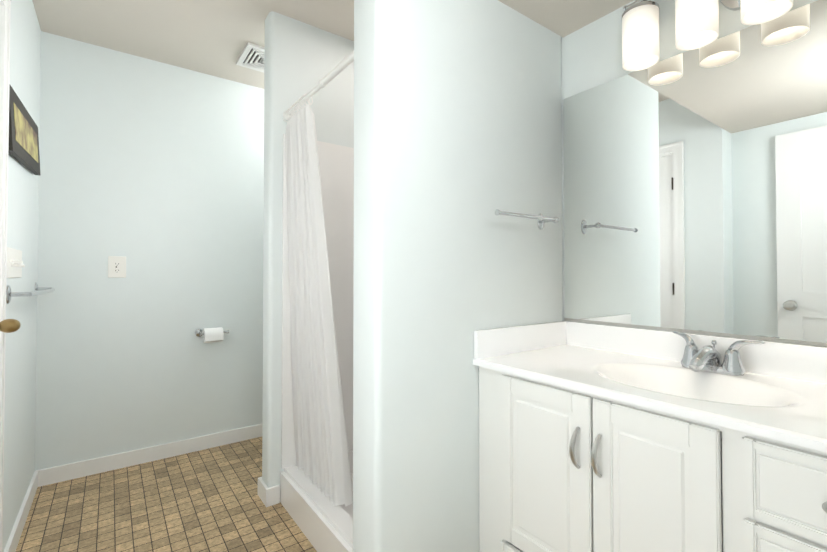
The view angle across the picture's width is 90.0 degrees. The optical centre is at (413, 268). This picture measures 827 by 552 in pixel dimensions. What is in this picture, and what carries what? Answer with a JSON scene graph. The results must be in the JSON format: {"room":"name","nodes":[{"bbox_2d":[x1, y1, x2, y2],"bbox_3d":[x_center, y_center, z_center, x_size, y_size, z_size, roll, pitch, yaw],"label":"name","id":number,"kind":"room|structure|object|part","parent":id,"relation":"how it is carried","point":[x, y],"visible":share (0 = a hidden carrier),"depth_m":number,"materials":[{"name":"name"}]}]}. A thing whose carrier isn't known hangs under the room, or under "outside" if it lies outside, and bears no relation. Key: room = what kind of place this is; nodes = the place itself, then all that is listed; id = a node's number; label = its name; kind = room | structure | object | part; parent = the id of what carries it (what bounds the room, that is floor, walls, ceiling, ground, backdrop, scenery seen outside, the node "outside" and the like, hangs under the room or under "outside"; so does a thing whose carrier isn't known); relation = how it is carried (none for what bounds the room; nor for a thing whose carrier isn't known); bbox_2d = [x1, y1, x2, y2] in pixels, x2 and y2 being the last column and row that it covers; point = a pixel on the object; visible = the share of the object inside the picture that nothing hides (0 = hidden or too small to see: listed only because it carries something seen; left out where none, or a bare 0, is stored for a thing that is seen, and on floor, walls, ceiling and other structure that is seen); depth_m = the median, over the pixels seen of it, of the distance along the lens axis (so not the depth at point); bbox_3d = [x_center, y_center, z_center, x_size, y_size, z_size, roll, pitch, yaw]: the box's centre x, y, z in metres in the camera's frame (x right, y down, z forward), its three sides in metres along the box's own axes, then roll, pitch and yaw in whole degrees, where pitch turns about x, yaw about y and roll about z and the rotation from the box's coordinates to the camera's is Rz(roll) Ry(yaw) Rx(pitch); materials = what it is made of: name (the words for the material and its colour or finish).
{"room":"bathroom","nodes":[
{"label":"bathroom","id":0,"kind":"room"},
{"bbox_2d":[0,319,20,332],"bbox_3d":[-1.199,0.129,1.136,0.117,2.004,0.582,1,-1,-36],"label":"door knob","id":1,"kind":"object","parent":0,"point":[9,325],"depth_m":1.32,"materials":[{"name":"gold metal"}]},
{"bbox_2d":[2,0,40,551],"bbox_3d":[-1.506,-0.073,1.373,0.180,2.440,1.950,1,-1,-36],"label":"wall","id":2,"kind":"structure","parent":0,"point":[21,341],"depth_m":1.82,"materials":[{"name":"teal paint"}]},
{"bbox_2d":[0,0,10,551],"bbox_3d":[-1.254,0.095,1.096,0.143,2.095,0.740,1,-1,-36],"label":"door frame","id":3,"kind":"structure","parent":2,"relation":"attached to","point":[5,12],"depth_m":1.41,"materials":[{"name":"white wood"}]},
{"bbox_2d":[7,247,24,277],"bbox_3d":[-1.591,-0.019,1.657,0.018,0.115,0.310,1,-1,-36],"label":"plate","id":4,"kind":"object","parent":2,"relation":"attached to","point":[14,263],"visible":0.83,"depth_m":1.64,"materials":[{"name":"white plastic"}]},
{"bbox_2d":[4,469,43,551],"bbox_3d":[-1.706,1.111,1.791,0.013,0.085,0.930,1,-1,-36],"label":"baseboard","id":5,"kind":"structure","parent":2,"relation":"attached to","point":[37,480],"depth_m":1.86,"materials":[{"name":"white wood"}]},
{"bbox_2d":[9,85,40,175],"bbox_3d":[-1.650,-0.558,1.752,0.030,0.286,0.735,1,-1,-36],"label":"picture frame","id":6,"kind":"object","parent":2,"relation":"attached to","point":[23,140],"visible":0.86,"depth_m":1.66,"materials":[{"name":"black wood"}]},
{"bbox_2d":[6,282,54,303],"bbox_3d":[-1.710,0.105,1.884,0.098,0.072,0.768,1,-1,-36],"label":"towel rail","id":7,"kind":"object","parent":2,"relation":"attached to","point":[38,291],"visible":1,"depth_m":1.59,"materials":[{"name":"silver metal"}]},
{"bbox_2d":[35,31,263,470],"bbox_3d":[-1.301,-0.051,2.806,2.085,2.440,0.120,1,-1,-36],"label":"wall","id":8,"kind":"structure","parent":0,"point":[152,171],"depth_m":2.49,"materials":[{"name":"teal paint"}]},
{"bbox_2d":[108,256,125,277],"bbox_3d":[-1.728,-0.007,2.411,0.086,0.124,0.009,1,-1,-36],"label":"outlet","id":9,"kind":"object","parent":8,"relation":"attached to","point":[116,266],"visible":1,"depth_m":2.41,"materials":[{"name":"white plastic"}]},
{"bbox_2d":[44,424,261,485],"bbox_3d":[-1.261,1.125,2.734,1.845,0.085,0.013,1,-1,-36],"label":"baseboard","id":10,"kind":"structure","parent":8,"relation":"attached to","point":[56,474],"depth_m":2.48,"materials":[{"name":"white wood"}]},
{"bbox_2d":[195,327,228,342],"bbox_3d":[-1.291,0.428,2.660,0.189,0.092,0.114,1,-1,-36],"label":"toilet paper holder","id":11,"kind":"object","parent":8,"relation":"attached to","point":[208,335],"visible":1,"depth_m":2.62,"materials":[{"name":"white paper"}]},
{"bbox_3d":[-1.302,0.415,2.675,0.189,0.048,0.078,1,-1,-36],"label":"toilet paper holder arm","id":12,"kind":"part","parent":11,"relation":"part of"},
{"bbox_2d":[16,437,316,551],"bbox_3d":[-0.431,1.178,1.447,2.265,0.060,3.310,1,-1,-36],"label":"floor","id":13,"kind":"structure","parent":0,"point":[207,500],"depth_m":1.97,"materials":[{"name":"tile"}]},
{"bbox_2d":[280,134,353,551],"bbox_3d":[-0.065,0.157,1.960,0.839,1.999,0.872,1,-1,-36],"label":"shower","id":14,"kind":"object","parent":13,"relation":"on","point":[322,522],"depth_m":2.08,"materials":[{"name":"white plastic"}]},
{"bbox_2d":[280,449,352,551],"bbox_3d":[-0.065,1.073,1.946,0.839,0.165,0.872,1,-1,-36],"label":"tray","id":15,"kind":"object","parent":14,"relation":"on","point":[328,527],"depth_m":1.76,"materials":[{"name":"white plastic"}]},
{"bbox_2d":[473,321,826,551],"bbox_3d":[0.708,0.676,1.134,0.558,0.935,1.027,1,-1,-36],"label":"bathroom vanity","id":16,"kind":"object","parent":13,"relation":"on","point":[593,437],"visible":0.94,"depth_m":1.07,"materials":[{"name":"white painted wood"}]},
{"bbox_3d":[0.455,0.945,1.082,0.019,0.160,0.592,1,-1,-36],"label":"drawer","id":17,"kind":"part","parent":16,"relation":"part of","materials":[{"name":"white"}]},
{"bbox_3d":[0.373,0.595,1.200,0.019,0.512,0.312,1,-1,-36],"label":"door","id":18,"kind":"part","parent":16,"relation":"part of","materials":[{"name":"white wood"}]},
{"bbox_3d":[0.423,0.475,1.086,0.038,0.110,0.013,1,-1,-36],"label":"door handle","id":19,"kind":"part","parent":16,"relation":"part of","materials":[{"name":"grey metal"}]},
{"bbox_3d":[0.459,0.474,1.038,0.038,0.110,0.013,1,-1,-36],"label":"door handle","id":20,"kind":"part","parent":16,"relation":"part of","materials":[{"name":"grey metal"}]},
{"bbox_3d":[0.549,0.592,0.959,0.019,0.512,0.274,1,-1,-36],"label":"door","id":21,"kind":"part","parent":16,"relation":"part of","materials":[{"name":"white wood"}]},
{"bbox_2d":[673,331,764,375],"bbox_3d":[0.855,0.253,1.204,0.174,0.101,0.239,1,-1,-36],"label":"faucet","id":22,"kind":"object","parent":16,"relation":"on","point":[708,358],"visible":1,"depth_m":1.18,"materials":[{"name":"silver metal"}]},
{"bbox_3d":[0.854,0.224,1.305,0.056,0.041,0.075,1,-1,-36],"label":"lever","id":23,"kind":"part","parent":22,"relation":"part of","materials":[{"name":"silver metal"}]},
{"bbox_3d":[0.848,0.262,1.202,0.161,0.070,0.048,1,-1,-36],"label":"spout","id":24,"kind":"part","parent":22,"relation":"part of","materials":[{"name":"silver metal"}]},
{"bbox_3d":[0.937,0.222,1.167,0.029,0.041,0.082,1,-1,-36],"label":"lever","id":25,"kind":"part","parent":22,"relation":"part of","materials":[{"name":"silver metal"}]},
{"bbox_3d":[0.735,0.407,0.709,0.019,0.150,0.273,1,-1,-36],"label":"drawer","id":26,"kind":"part","parent":16,"relation":"part of","materials":[{"name":"white wood"}]},
{"bbox_3d":[0.735,0.576,0.706,0.019,0.168,0.273,1,-1,-36],"label":"drawer","id":27,"kind":"part","parent":16,"relation":"part of","materials":[{"name":"white wood"}]},
{"bbox_3d":[0.715,0.406,0.695,0.029,0.029,0.040,1,-1,-36],"label":"drawer knob","id":28,"kind":"part","parent":16,"relation":"part of","materials":[{"name":"grey metal"}]},
{"bbox_2d":[32,0,353,88],"bbox_3d":[-0.431,-1.321,1.485,2.265,0.060,3.310,1,-1,-36],"label":"ceiling","id":29,"kind":"structure","parent":0,"point":[212,37],"depth_m":2.17,"materials":[{"name":"paint"}]},
{"bbox_2d":[236,42,264,72],"bbox_3d":[-0.904,-1.267,2.533,0.280,0.016,0.280,1,-1,-36],"label":"ceiling vent","id":30,"kind":"object","parent":29,"relation":"in","point":[251,56],"visible":0.54,"depth_m":2.49,"materials":[{"name":"white metal"}]},
{"bbox_2d":[243,48,260,62],"bbox_3d":[-0.904,-1.273,2.533,0.224,0.004,0.224,1,-1,-36],"label":"vent grille","id":31,"kind":"object","parent":30,"relation":"attached to","point":[252,55],"depth_m":2.47,"materials":[{"name":"grey metal"}]},
{"bbox_2d":[262,11,353,487],"bbox_3d":[-0.382,-0.058,2.351,0.900,2.440,0.120,1,-1,-36],"label":"wall","id":32,"kind":"structure","parent":0,"point":[301,58],"depth_m":2.09,"materials":[{"name":"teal paint"}]},
{"bbox_2d":[258,477,279,499],"bbox_3d":[-0.426,1.120,2.382,0.913,0.085,0.013,1,-1,-36],"label":"baseboard","id":33,"kind":"structure","parent":32,"relation":"attached to","point":[263,491],"depth_m":2.04,"materials":[{"name":"white wood"}]},
{"bbox_2d":[353,0,561,551],"bbox_3d":[0.216,-0.071,1.524,0.912,2.440,0.160,1,-1,-36],"label":"wall","id":34,"kind":"structure","parent":0,"point":[457,125],"depth_m":1.33,"materials":[{"name":"teal paint"}]},
{"bbox_2d":[283,50,353,119],"bbox_3d":[-0.383,-0.777,1.741,0.042,0.042,0.878,1,-1,-36],"label":"shower curtain rod","id":35,"kind":"object","parent":34,"relation":"attached to","point":[344,63],"visible":0.54,"depth_m":1.69,"materials":[{"name":"white metal"}]},
{"bbox_2d":[283,94,312,121],"bbox_3d":[-0.557,-0.762,1.981,0.050,0.053,0.268,1,-1,-36],"label":"curtain rings","id":36,"kind":"object","parent":35,"relation":"hanging from","point":[297,110],"visible":0.58,"depth_m":1.94,"materials":[{"name":"white plastic"}]},
{"bbox_2d":[286,105,352,506],"bbox_3d":[-0.446,0.123,1.899,0.137,1.724,0.490,1,-1,-36],"label":"shower curtain","id":37,"kind":"object","parent":36,"relation":"hanging from","point":[322,451],"visible":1,"depth_m":1.85,"materials":[{"name":"white fabric"}]},
{"bbox_2d":[495,209,558,229],"bbox_3d":[0.403,-0.186,1.514,0.346,0.065,0.080,1,-1,-36],"label":"rail","id":38,"kind":"object","parent":34,"relation":"attached to","point":[541,219],"visible":1,"depth_m":1.51,"materials":[{"name":"silver metal"}]},
{"bbox_3d":[0.520,-0.184,1.611,0.042,0.065,0.062,1,-1,-36],"label":"towel rail arm post","id":39,"kind":"part","parent":38,"relation":"part of","materials":[{"name":"silver metal"}]},
{"bbox_2d":[498,0,633,36],"bbox_3d":[0.145,-1.146,0.696,2.025,0.315,1.120,1,-1,-36],"label":"ceiling","id":40,"kind":"structure","parent":0,"point":[562,18],"depth_m":1.56,"materials":[{"name":"paint"}]},
{"bbox_2d":[561,0,822,346],"bbox_3d":[0.470,-0.063,2.051,0.120,2.440,3.190,1,-1,-36],"label":"wall","id":41,"kind":"structure","parent":0,"point":[591,55],"depth_m":1.60,"materials":[{"name":"teal paint"}]},
{"bbox_2d":[622,0,659,70],"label":"sconce","id":42,"kind":"object","parent":41,"relation":"attached to","point":[640,18],"depth_m":1.35,"materials":[{"name":"white glass"}]},
{"bbox_2d":[563,0,826,346],"bbox_3d":[0.931,-0.252,1.310,0.008,0.924,1.025,1,-1,-36],"label":"mirror","id":43,"kind":"object","parent":41,"relation":"attached to","point":[695,191],"visible":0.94,"depth_m":1.30,"materials":[{"name":"clear glass"}]},
{"bbox_2d":[566,321,826,383],"bbox_3d":[0.930,0.259,1.291,0.022,0.097,1.007,1,-1,-36],"label":"backsplash","id":44,"kind":"structure","parent":41,"relation":"attached to","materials":[{"name":"white stone"}]},
{"bbox_2d":[675,0,792,49],"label":"sconce","id":45,"kind":"object","parent":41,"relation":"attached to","point":[697,24],"depth_m":1.21,"materials":[{"name":"white glass"}]}
]}

